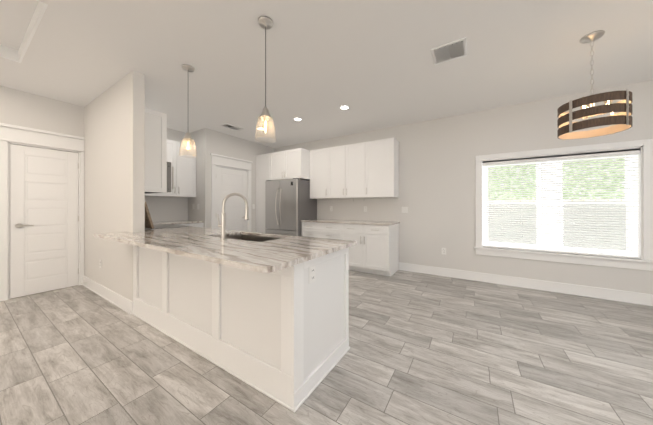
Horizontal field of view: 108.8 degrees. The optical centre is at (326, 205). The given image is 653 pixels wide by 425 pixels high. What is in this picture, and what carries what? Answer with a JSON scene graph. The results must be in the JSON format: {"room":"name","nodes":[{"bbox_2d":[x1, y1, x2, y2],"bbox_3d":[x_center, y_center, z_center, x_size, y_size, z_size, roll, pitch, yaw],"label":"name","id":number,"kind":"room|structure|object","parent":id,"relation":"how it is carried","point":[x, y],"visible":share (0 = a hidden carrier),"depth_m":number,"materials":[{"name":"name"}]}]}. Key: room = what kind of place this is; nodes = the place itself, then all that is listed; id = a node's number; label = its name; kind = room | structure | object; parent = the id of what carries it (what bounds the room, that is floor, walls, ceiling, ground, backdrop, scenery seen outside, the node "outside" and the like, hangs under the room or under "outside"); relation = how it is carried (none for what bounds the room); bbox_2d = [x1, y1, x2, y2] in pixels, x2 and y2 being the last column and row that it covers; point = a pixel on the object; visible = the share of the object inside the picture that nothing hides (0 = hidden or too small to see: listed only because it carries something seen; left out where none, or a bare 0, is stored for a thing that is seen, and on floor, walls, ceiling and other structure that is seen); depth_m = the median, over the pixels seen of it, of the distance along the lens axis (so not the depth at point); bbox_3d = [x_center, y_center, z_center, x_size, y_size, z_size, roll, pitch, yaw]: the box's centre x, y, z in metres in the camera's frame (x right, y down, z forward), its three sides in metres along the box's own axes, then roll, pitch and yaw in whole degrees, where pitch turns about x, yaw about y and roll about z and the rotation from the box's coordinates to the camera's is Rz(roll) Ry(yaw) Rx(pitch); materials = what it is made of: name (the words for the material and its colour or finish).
{"room":"kitchen","nodes":[
{"label":"kitchen","id":0,"kind":"room"},
{"bbox_2d":[0,270,652,424],"bbox_3d":[-0.223,1.243,0.660,9.900,0.060,8.600,0,0,32],"label":"floor","id":1,"kind":"structure","parent":0,"point":[427,349],"depth_m":1.78,"materials":[{"name":"grey tile"}]},
{"bbox_2d":[145,224,191,229],"bbox_3d":[-2.454,0.756,3.370,0.756,0.918,0.732,0,0,32],"label":"range","id":2,"kind":"object","parent":1,"relation":"on","point":[159,226],"visible":0.04,"depth_m":3.35,"materials":[{"name":"silver metal"}]},
{"bbox_2d":[172,224,203,227],"bbox_3d":[-2.897,0.774,4.398,0.592,0.883,0.861,0,0,32],"label":"base cabinet","id":3,"kind":"object","parent":1,"relation":"on","point":[193,225],"depth_m":4.45,"materials":[{"name":"white wood"}]},
{"bbox_2d":[153,220,203,223],"bbox_3d":[-3.042,0.316,4.152,0.607,0.030,1.432,0,0,32],"label":"countertop","id":4,"kind":"structure","parent":3,"relation":"on","point":[181,221],"depth_m":4.43,"materials":[{"name":"grey stone"}]},
{"bbox_2d":[145,202,153,228],"bbox_3d":[-2.346,0.117,3.016,0.260,0.353,0.118,0,0,32],"label":"cutting board","id":5,"kind":"object","parent":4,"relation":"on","point":[148,222],"visible":0.44,"depth_m":2.96,"materials":[{"name":"brown wood"}]},
{"bbox_2d":[132,246,350,412],"bbox_3d":[-0.973,0.772,2.326,2.355,0.884,0.791,0,0,32],"label":"kitchen island","id":6,"kind":"object","parent":1,"relation":"on","point":[266,314],"depth_m":1.70,"materials":[{"name":"white wood"}]},
{"bbox_2d":[102,230,325,273],"bbox_3d":[-1.158,0.315,1.991,2.397,0.030,0.540,0,0,32],"label":"island countertop","id":7,"kind":"structure","parent":6,"relation":"on","point":[260,257],"depth_m":1.61,"materials":[{"name":"white stone"}]},
{"bbox_2d":[217,193,248,239],"bbox_3d":[-0.845,0.089,2.133,0.153,0.418,0.237,0,0,32],"label":"faucet","id":8,"kind":"object","parent":7,"relation":"on","point":[222,225],"visible":1,"depth_m":2.07,"materials":[{"name":"silver metal"}]},
{"bbox_2d":[178,226,356,253],"bbox_3d":[-0.887,0.315,2.423,2.397,0.030,0.480,0,0,32],"label":"island countertop","id":9,"kind":"structure","parent":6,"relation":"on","point":[329,245],"depth_m":2.02,"materials":[{"name":"grey stone"}]},
{"bbox_2d":[214,234,273,241],"bbox_3d":[-0.764,0.442,2.310,0.794,0.248,0.444,0,0,32],"label":"sink","id":10,"kind":"object","parent":9,"relation":"in","point":[249,237],"depth_m":2.55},
{"bbox_2d":[256,153,272,232],"bbox_3d":[-1.348,-0.004,5.795,0.452,2.440,0.630,0,0,32],"label":"tall cabinet","id":11,"kind":"object","parent":1,"relation":"on","point":[261,160],"depth_m":5.56,"materials":[{"name":"white wood"}]},
{"bbox_2d":[265,178,316,235],"bbox_3d":[-0.826,0.321,5.327,0.910,1.790,0.829,0,0,32],"label":"refrigerator","id":12,"kind":"object","parent":1,"relation":"on","point":[290,204],"visible":0.65,"depth_m":5.01,"materials":[{"name":"grey metal"}]},
{"bbox_2d":[302,223,344,239],"bbox_3d":[0.057,0.774,4.920,0.990,0.883,0.620,0,0,32],"label":"base cabinet","id":13,"kind":"object","parent":1,"relation":"on","point":[318,230],"depth_m":4.61,"materials":[{"name":"white wood"}]},
{"bbox_2d":[345,223,398,276],"bbox_3d":[0.820,0.774,4.441,0.930,0.883,0.620,0,0,32],"label":"base cabinet","id":14,"kind":"object","parent":1,"relation":"on","point":[375,250],"depth_m":4.14,"materials":[{"name":"white wood"}]},
{"bbox_2d":[301,219,392,226],"bbox_3d":[0.429,0.317,4.672,1.887,0.030,0.645,0,0,32],"label":"countertop","id":15,"kind":"structure","parent":14,"relation":"on","point":[375,223],"depth_m":4.48,"materials":[{"name":"grey stone"}]},
{"bbox_2d":[0,70,652,300],"bbox_3d":[-0.472,-0.143,0.829,10.300,2.813,8.420,0,0,32],"label":"wall","id":16,"kind":"structure","parent":0,"point":[437,178],"depth_m":3.55,"materials":[{"name":"white paint"}]},
{"bbox_2d":[0,123,84,301],"bbox_3d":[-3.984,0.084,3.280,0.145,2.262,0.812,0,0,32],"label":"door frame","id":17,"kind":"structure","parent":16,"relation":"attached to","point":[17,135],"depth_m":3.07,"materials":[{"name":"white wood"}]},
{"bbox_2d":[10,144,78,298],"bbox_3d":[-3.935,0.203,3.297,0.103,2.012,0.627,0,0,32],"label":"door","id":18,"kind":"structure","parent":16,"relation":"in","point":[44,218],"depth_m":3.27,"materials":[{"name":"white wood"}]},
{"bbox_2d":[82,276,133,313],"bbox_3d":[-2.961,1.145,3.104,1.865,0.140,0.028,0,0,32],"label":"baseboard","id":19,"kind":"structure","parent":16,"relation":"attached to","point":[118,300],"depth_m":2.96,"materials":[{"name":"white wood"}]},
{"bbox_2d":[145,164,156,195],"bbox_3d":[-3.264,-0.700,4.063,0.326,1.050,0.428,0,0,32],"label":"upper cabinet","id":20,"kind":"object","parent":16,"relation":"attached to","point":[151,172],"depth_m":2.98,"materials":[{"name":"white wood"}]},
{"bbox_2d":[145,108,168,167],"bbox_3d":[-2.551,-0.912,3.192,0.782,0.626,0.326,0,0,32],"label":"upper cabinet","id":21,"kind":"object","parent":16,"relation":"attached to","point":[161,150],"depth_m":3.02,"materials":[{"name":"white wood"}]},
{"bbox_2d":[145,162,173,193],"bbox_3d":[-2.528,-0.388,3.251,0.758,0.414,0.451,0,0,32],"label":"over-the-range microwave","id":22,"kind":"object","parent":21,"relation":"attached to","point":[169,187],"visible":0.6,"depth_m":3.19,"materials":[{"name":"grey metal"}]},
{"bbox_2d":[157,140,195,196],"bbox_3d":[-2.981,-0.699,4.514,0.326,1.050,0.755,0,0,32],"label":"upper cabinet","id":23,"kind":"object","parent":16,"relation":"attached to","point":[184,168],"depth_m":4.47,"materials":[{"name":"white wood"}]},
{"bbox_2d":[210,153,252,231],"bbox_3d":[-2.073,0.085,5.122,0.145,2.262,1.043,0,0,32],"label":"door frame","id":24,"kind":"structure","parent":16,"relation":"attached to","point":[228,162],"depth_m":4.94,"materials":[{"name":"white wood"}]},
{"bbox_2d":[216,167,246,230],"bbox_3d":[-2.048,0.204,5.102,0.103,2.012,0.785,0,0,32],"label":"door","id":25,"kind":"structure","parent":16,"relation":"in","point":[229,181],"depth_m":5.11,"materials":[{"name":"white wood"}]},
{"bbox_2d":[268,148,309,180],"bbox_3d":[-0.763,-0.904,5.429,0.930,0.640,0.630,0,0,32],"label":"upper cabinet","id":26,"kind":"object","parent":16,"relation":"attached to","point":[287,164],"depth_m":5.13,"materials":[{"name":"white wood"}]},
{"bbox_2d":[310,147,329,197],"bbox_3d":[-0.056,-0.691,5.163,0.540,1.065,0.330,0,0,32],"label":"upper cabinet","id":27,"kind":"object","parent":16,"relation":"attached to","point":[320,158],"depth_m":5.02,"materials":[{"name":"white wood"}]},
{"bbox_2d":[330,142,369,197],"bbox_3d":[0.473,-0.692,4.831,0.950,1.065,0.330,0,0,32],"label":"upper cabinet","id":28,"kind":"object","parent":16,"relation":"attached to","point":[369,169],"depth_m":4.64,"materials":[{"name":"white wood"}]},
{"bbox_2d":[370,138,397,197],"bbox_3d":[1.032,-0.692,4.480,0.610,1.065,0.330,0,0,32],"label":"upper cabinet","id":29,"kind":"object","parent":16,"relation":"attached to","point":[383,152],"depth_m":4.30,"materials":[{"name":"white wood"}]},
{"bbox_2d":[402,207,407,212],"bbox_3d":[1.470,0.075,4.397,0.116,0.114,0.010,0,0,32],"label":"light switch","id":30,"kind":"object","parent":16,"relation":"attached to","point":[404,209],"visible":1,"depth_m":4.39,"materials":[{"name":"white plastic"}]},
{"bbox_2d":[399,262,652,305],"bbox_3d":[3.653,1.145,3.017,5.375,0.140,0.028,0,0,32],"label":"baseboard","id":31,"kind":"structure","parent":16,"relation":"attached to","point":[580,290],"depth_m":3.37,"materials":[{"name":"white wood"}]},
{"bbox_2d":[474,139,652,270],"bbox_3d":[3.217,-0.011,3.361,1.860,1.598,0.190,0,0,32],"label":"window","id":32,"kind":"structure","parent":16,"relation":"in","point":[645,210],"depth_m":3.23,"materials":[{"name":"white"}]},
{"bbox_2d":[482,147,639,258],"bbox_3d":[3.206,-0.030,3.344,1.624,1.384,0.070,0,0,32],"label":"window blind","id":33,"kind":"object","parent":32,"relation":"attached to","point":[627,152],"visible":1,"depth_m":3.26,"materials":[{"name":"white plastic"}]},
{"bbox_2d":[0,0,652,147],"bbox_3d":[-0.223,-1.615,0.662,9.900,0.170,8.600,0,0,32],"label":"ceiling","id":34,"kind":"structure","parent":0,"point":[371,64],"depth_m":2.40,"materials":[{"name":"white paint"}]},
{"bbox_2d":[179,64,196,157],"bbox_3d":[-1.531,-1.037,2.586,0.174,0.982,0.174,0,0,32],"label":"pendant light","id":35,"kind":"object","parent":34,"relation":"hanging from","point":[187,68],"visible":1,"depth_m":2.56,"materials":[{"name":"glass"}]},
{"bbox_2d":[221,123,242,130],"bbox_3d":[-1.826,-1.519,4.524,0.200,0.016,0.360,0,0,32],"label":"ceiling vent","id":36,"kind":"object","parent":34,"relation":"in","point":[230,126],"visible":1,"depth_m":4.52,"materials":[{"name":"white metal"}]},
{"bbox_2d":[255,16,275,142],"bbox_3d":[-0.506,-1.037,1.943,0.174,0.982,0.174,0,0,32],"label":"pendant light","id":37,"kind":"object","parent":34,"relation":"hanging from","point":[265,22],"visible":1,"depth_m":1.93,"materials":[{"name":"glass"}]},
{"bbox_2d":[293,117,302,120],"bbox_3d":[-0.508,-1.524,4.122,0.170,0.006,0.170,0,0,32],"label":"recessed light","id":38,"kind":"object","parent":34,"relation":"in","point":[297,119],"visible":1,"depth_m":4.12,"materials":[{"name":"white"}]},
{"bbox_2d":[339,105,349,109],"bbox_3d":[0.280,-1.525,3.628,0.170,0.006,0.170,0,0,32],"label":"recessed light","id":39,"kind":"object","parent":34,"relation":"in","point":[343,107],"visible":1,"depth_m":3.63,"materials":[{"name":"white"}]},
{"bbox_2d":[431,37,466,64],"bbox_3d":[1.218,-1.521,2.320,0.300,0.016,0.300,0,0,32],"label":"ceiling vent","id":40,"kind":"object","parent":34,"relation":"in","point":[452,50],"visible":1,"depth_m":2.30,"materials":[{"name":"white metal"}]},
{"bbox_2d":[557,30,632,140],"bbox_3d":[2.397,-1.090,2.111,0.444,0.878,0.444,0,0,32],"label":"drum chandelier","id":41,"kind":"object","parent":34,"relation":"hanging from","point":[623,119],"visible":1,"depth_m":2.04,"materials":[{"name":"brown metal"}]},
{"label":"outside","id":42,"kind":"structure","parent":0,"visible":0},
{"bbox_2d":[488,157,625,250],"bbox_3d":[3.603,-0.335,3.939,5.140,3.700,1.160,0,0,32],"label":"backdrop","id":43,"kind":"structure","parent":42,"point":[562,198],"depth_m":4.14,"materials":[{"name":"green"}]}
]}

